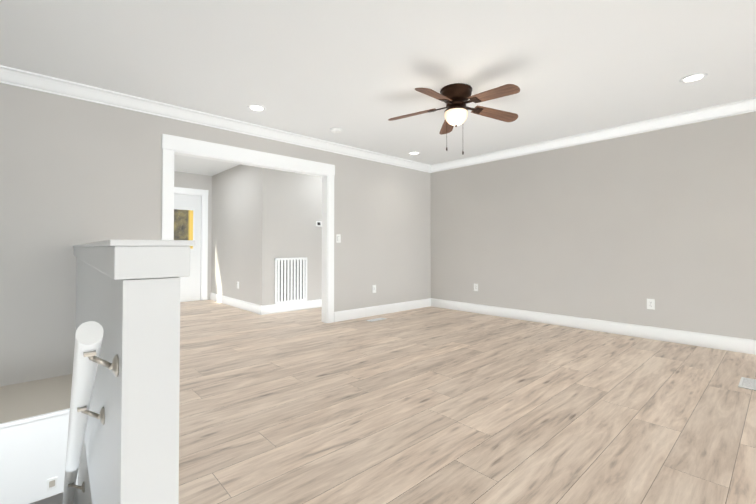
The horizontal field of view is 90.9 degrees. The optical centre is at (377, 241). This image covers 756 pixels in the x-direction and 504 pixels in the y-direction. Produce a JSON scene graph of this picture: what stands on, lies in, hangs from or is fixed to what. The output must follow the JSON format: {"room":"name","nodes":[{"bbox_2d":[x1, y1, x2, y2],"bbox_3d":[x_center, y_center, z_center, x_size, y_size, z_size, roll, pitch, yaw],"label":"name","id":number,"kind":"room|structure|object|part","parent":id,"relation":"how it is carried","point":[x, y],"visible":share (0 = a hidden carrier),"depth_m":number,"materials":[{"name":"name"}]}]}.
{"room":"empty living room","nodes":[
{"label":"empty living room","id":0,"kind":"room"},
{"bbox_2d":[0,408,77,503],"bbox_3d":[-2.442,1.404,2.208,1.119,0.549,0.032,1,-1,-42],"label":"wainscoting","id":1,"kind":"structure","parent":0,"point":[33,450],"depth_m":2.40,"materials":[{"name":"white wood"}]},
{"bbox_2d":[47,477,56,490],"bbox_3d":[-2.151,1.598,2.459,0.050,0.070,0.008,1,-1,-42],"label":"outlet","id":2,"kind":"object","parent":1,"relation":"attached to","point":[51,483],"visible":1,"depth_m":2.46,"materials":[{"name":"white plastic"}]},
{"bbox_2d":[73,257,179,503],"bbox_3d":[-1.579,1.807,2.077,0.116,3.400,3.250,1,-1,-40],"label":"wall","id":3,"kind":"structure","parent":0,"point":[130,452],"depth_m":0.88,"materials":[{"name":"white paint"}]},
{"bbox_2d":[63,321,118,503],"bbox_3d":[-1.556,1.204,1.909,0.080,2.013,2.882,1,-1,-40],"label":"handrail","id":4,"kind":"object","parent":3,"relation":"attached to","point":[87,360],"visible":1,"depth_m":1.02,"materials":[{"name":"white wood"}]},
{"bbox_2d":[73,239,194,279],"bbox_3d":[-1.570,0.060,2.095,0.170,0.088,3.277,1,-1,-40],"label":"trim","id":5,"kind":"structure","parent":3,"relation":"on","point":[119,259],"depth_m":0.86,"materials":[{"name":"white wood"}]},
{"bbox_2d":[174,171,211,299],"bbox_3d":[-3.908,-0.086,6.871,1.570,2.440,0.120,1,-1,-42],"label":"wall","id":6,"kind":"structure","parent":0,"point":[191,180],"depth_m":7.29,"materials":[{"name":"beige paint"}]},
{"bbox_2d":[174,194,200,300],"bbox_3d":[-3.763,0.114,6.954,0.860,2.018,0.099,1,-1,-42],"label":"entry door","id":7,"kind":"structure","parent":6,"relation":"in","point":[190,288],"depth_m":7.16,"materials":[{"name":"white paint"}]},
{"bbox_2d":[174,187,208,301],"bbox_3d":[-3.779,0.060,6.972,1.100,2.150,0.142,1,-1,-42],"label":"door frame","id":8,"kind":"structure","parent":6,"relation":"attached to","point":[203,194],"depth_m":7.24,"materials":[{"name":"white wood"}]},
{"bbox_2d":[0,83,430,503],"bbox_3d":[-1.311,1.101,4.552,6.183,4.890,0.120,1,-1,-42],"label":"wall","id":9,"kind":"structure","parent":0,"point":[73,171],"depth_m":3.36,"materials":[{"name":"beige paint"}]},
{"bbox_2d":[0,374,71,423],"bbox_3d":[-2.752,1.412,2.548,1.119,0.545,0.888,1,-1,-42],"label":"ledge","id":10,"kind":"object","parent":9,"relation":"attached to","point":[18,401],"depth_m":2.73,"materials":[{"name":"paint"}]},
{"bbox_2d":[0,65,431,172],"bbox_3d":[-1.236,-1.292,4.505,5.700,0.106,0.106,1,-1,-42],"label":"crown molding","id":11,"kind":"structure","parent":9,"relation":"attached to","point":[32,80],"depth_m":3.77,"materials":[{"name":"white wood"}]},
{"bbox_2d":[162,134,334,322],"bbox_3d":[-1.426,0.015,4.464,2.106,2.160,0.168,1,-1,-42],"label":"door frame","id":12,"kind":"structure","parent":9,"relation":"attached to","point":[172,145],"depth_m":4.44,"materials":[{"name":"white wood"}]},
{"bbox_2d":[336,234,340,242],"bbox_3d":[-0.548,-0.044,5.178,0.072,0.116,0.011,1,-1,-42],"label":"light switch","id":13,"kind":"object","parent":9,"relation":"attached to","point":[338,238],"visible":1,"depth_m":5.17,"materials":[{"name":"white plastic"}]},
{"bbox_2d":[372,285,375,292],"bbox_3d":[-0.055,0.714,5.617,0.072,0.116,0.010,1,-1,-42],"label":"outlet","id":14,"kind":"object","parent":9,"relation":"attached to","point":[373,288],"visible":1,"depth_m":5.61,"materials":[{"name":"white plastic"}]},
{"bbox_2d":[334,298,429,321],"bbox_3d":[0.151,1.047,5.796,2.040,0.140,0.016,1,-1,-42],"label":"baseboard","id":15,"kind":"structure","parent":9,"relation":"attached to","point":[344,315],"depth_m":5.67,"materials":[{"name":"white wood"}]},
{"bbox_2d":[0,0,755,175],"bbox_3d":[0.854,-1.456,2.222,6.183,0.150,13.440,1,-1,-42],"label":"ceiling","id":16,"kind":"structure","parent":0,"point":[357,72],"depth_m":2.81,"materials":[{"name":"white paint"}]},
{"bbox_2d":[248,104,265,110],"bbox_3d":[-1.227,-1.351,3.771,0.180,0.008,0.180,1,-1,-42],"label":"recessed light","id":17,"kind":"object","parent":16,"relation":"in","point":[254,107],"visible":1,"depth_m":3.76,"materials":[{"name":"white plastic"}]},
{"bbox_2d":[330,127,340,132],"bbox_3d":[-0.504,-1.326,4.453,0.134,0.038,0.134,1,-1,-42],"label":"smoke detector","id":18,"kind":"object","parent":16,"relation":"attached to","point":[335,130],"visible":1,"depth_m":4.41,"materials":[{"name":"white plastic"}]},
{"bbox_2d":[408,151,419,154],"bbox_3d":[0.545,-1.322,5.572,0.180,0.008,0.180,1,-1,-42],"label":"recessed light","id":19,"kind":"object","parent":16,"relation":"in","point":[414,153],"visible":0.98,"depth_m":5.58,"materials":[{"name":"white plastic"}]},
{"bbox_2d":[388,83,519,153],"bbox_3d":[0.705,-1.079,3.306,1.210,0.570,1.203,1,-1,-42],"label":"ceiling fan","id":20,"kind":"object","parent":16,"relation":"hanging from","point":[455,97],"visible":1,"depth_m":3.26,"materials":[{"name":"brown wood"}]},
{"bbox_3d":[0.364,-1.185,3.466,0.560,0.016,0.140,-7,10,19],"label":"blade","id":21,"kind":"part","parent":20,"relation":"part of","materials":[{"name":"brown wood"}]},
{"bbox_3d":[0.483,-1.192,3.062,0.140,0.016,0.560,15,14,35],"label":"blade","id":22,"kind":"part","parent":20,"relation":"part of","materials":[{"name":"brown wood"}]},
{"bbox_3d":[0.711,-1.181,3.705,0.140,0.016,0.560,-13,-7,0],"label":"blade","id":23,"kind":"part","parent":20,"relation":"part of","materials":[{"name":"brown wood"}]},
{"bbox_3d":[0.905,-1.192,3.051,0.140,0.016,0.560,16,-4,-35],"label":"blade","id":24,"kind":"part","parent":20,"relation":"part of","materials":[{"name":"brown wood"}]},
{"bbox_3d":[1.045,-1.186,3.448,0.560,0.016,0.140,7,-16,-16],"label":"blade","id":25,"kind":"part","parent":20,"relation":"part of","materials":[{"name":"brown wood"}]},
{"bbox_2d":[680,73,707,82],"bbox_3d":[2.629,-1.362,3.104,0.180,0.008,0.180,1,-1,-42],"label":"recessed light","id":26,"kind":"object","parent":16,"relation":"in","point":[693,78],"visible":1,"depth_m":3.10,"materials":[{"name":"white plastic"}]},
{"bbox_2d":[179,300,755,503],"bbox_3d":[0.854,1.183,2.180,6.183,0.250,13.440,1,-1,-42],"label":"floor","id":27,"kind":"structure","parent":0,"point":[431,405],"depth_m":2.30,"materials":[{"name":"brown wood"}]},
{"bbox_2d":[211,164,321,304],"bbox_3d":[-1.627,-0.077,7.431,2.553,2.440,2.370,1,-1,-42],"label":"wall block","id":28,"kind":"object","parent":27,"relation":"on","point":[263,219],"visible":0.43,"depth_m":6.17,"materials":[{"name":"beige paint"}]},
{"bbox_2d":[210,292,261,314],"bbox_3d":[-2.536,1.058,6.501,0.016,0.140,2.250,1,-1,-42],"label":"baseboard","id":29,"kind":"structure","parent":28,"relation":"attached to","point":[255,308],"depth_m":6.33,"materials":[{"name":"white wood"}]},
{"bbox_2d":[275,257,306,303],"bbox_3d":[-1.397,0.620,6.016,0.580,0.720,0.014,1,-1,-42],"label":"air vent grille","id":30,"kind":"object","parent":28,"relation":"attached to","point":[290,279],"visible":1,"depth_m":6.00,"materials":[{"name":"white metal"}]},
{"bbox_2d":[262,299,321,314],"bbox_3d":[-0.829,1.058,6.526,2.569,0.140,0.016,1,-1,-42],"label":"baseboard","id":31,"kind":"structure","parent":28,"relation":"attached to","point":[292,306],"depth_m":5.99,"materials":[{"name":"white wood"}]},
{"bbox_2d":[316,221,321,226],"bbox_3d":[-1.010,-0.304,6.378,0.120,0.090,0.024,1,-1,-42],"label":"thermostat","id":32,"kind":"object","parent":28,"relation":"attached to","point":[319,223],"visible":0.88,"depth_m":6.37,"materials":[{"name":"white plastic"}]},
{"bbox_2d":[366,318,385,321],"bbox_3d":[-0.019,1.105,5.271,0.300,0.006,0.110,1,-1,-42],"label":"floor vent","id":33,"kind":"object","parent":27,"relation":"in","point":[376,319],"visible":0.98,"depth_m":5.27,"materials":[{"name":"white metal"}]},
{"bbox_2d":[738,377,755,390],"bbox_3d":[2.788,1.065,2.791,0.300,0.006,0.110,1,-1,-42],"label":"floor vent","id":34,"kind":"object","parent":27,"relation":"in","point":[747,383],"visible":0.98,"depth_m":2.79,"materials":[{"name":"white metal"}]},
{"bbox_2d":[431,111,755,339],"bbox_3d":[3.092,-0.129,4.246,0.120,2.440,13.440,1,-1,-42],"label":"wall","id":35,"kind":"structure","parent":0,"point":[623,229],"depth_m":4.43,"materials":[{"name":"beige paint"}]},
{"bbox_2d":[430,298,755,354],"bbox_3d":[4.206,1.000,2.908,0.016,0.140,9.750,1,-1,-42],"label":"baseboard","id":36,"kind":"structure","parent":35,"relation":"attached to","point":[734,344],"depth_m":4.41,"materials":[{"name":"white wood"}]},
{"bbox_2d":[432,97,755,172],"bbox_3d":[4.172,-1.317,2.915,0.106,0.106,9.750,1,-1,-42],"label":"crown molding","id":37,"kind":"structure","parent":35,"relation":"attached to","point":[747,105],"depth_m":4.39,"materials":[{"name":"white wood"}]},
{"bbox_2d":[647,299,654,309],"bbox_3d":[3.057,0.700,4.175,0.010,0.116,0.072,1,-1,-42],"label":"outlet","id":38,"kind":"object","parent":35,"relation":"attached to","point":[650,303],"visible":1,"depth_m":4.17,"materials":[{"name":"white plastic"}]},
{"label":"outside","id":39,"kind":"structure","parent":0,"visible":0},
{"bbox_2d":[174,209,192,248],"bbox_3d":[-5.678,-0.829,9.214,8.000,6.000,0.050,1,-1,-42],"label":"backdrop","id":40,"kind":"structure","parent":39,"point":[179,221],"depth_m":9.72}
]}

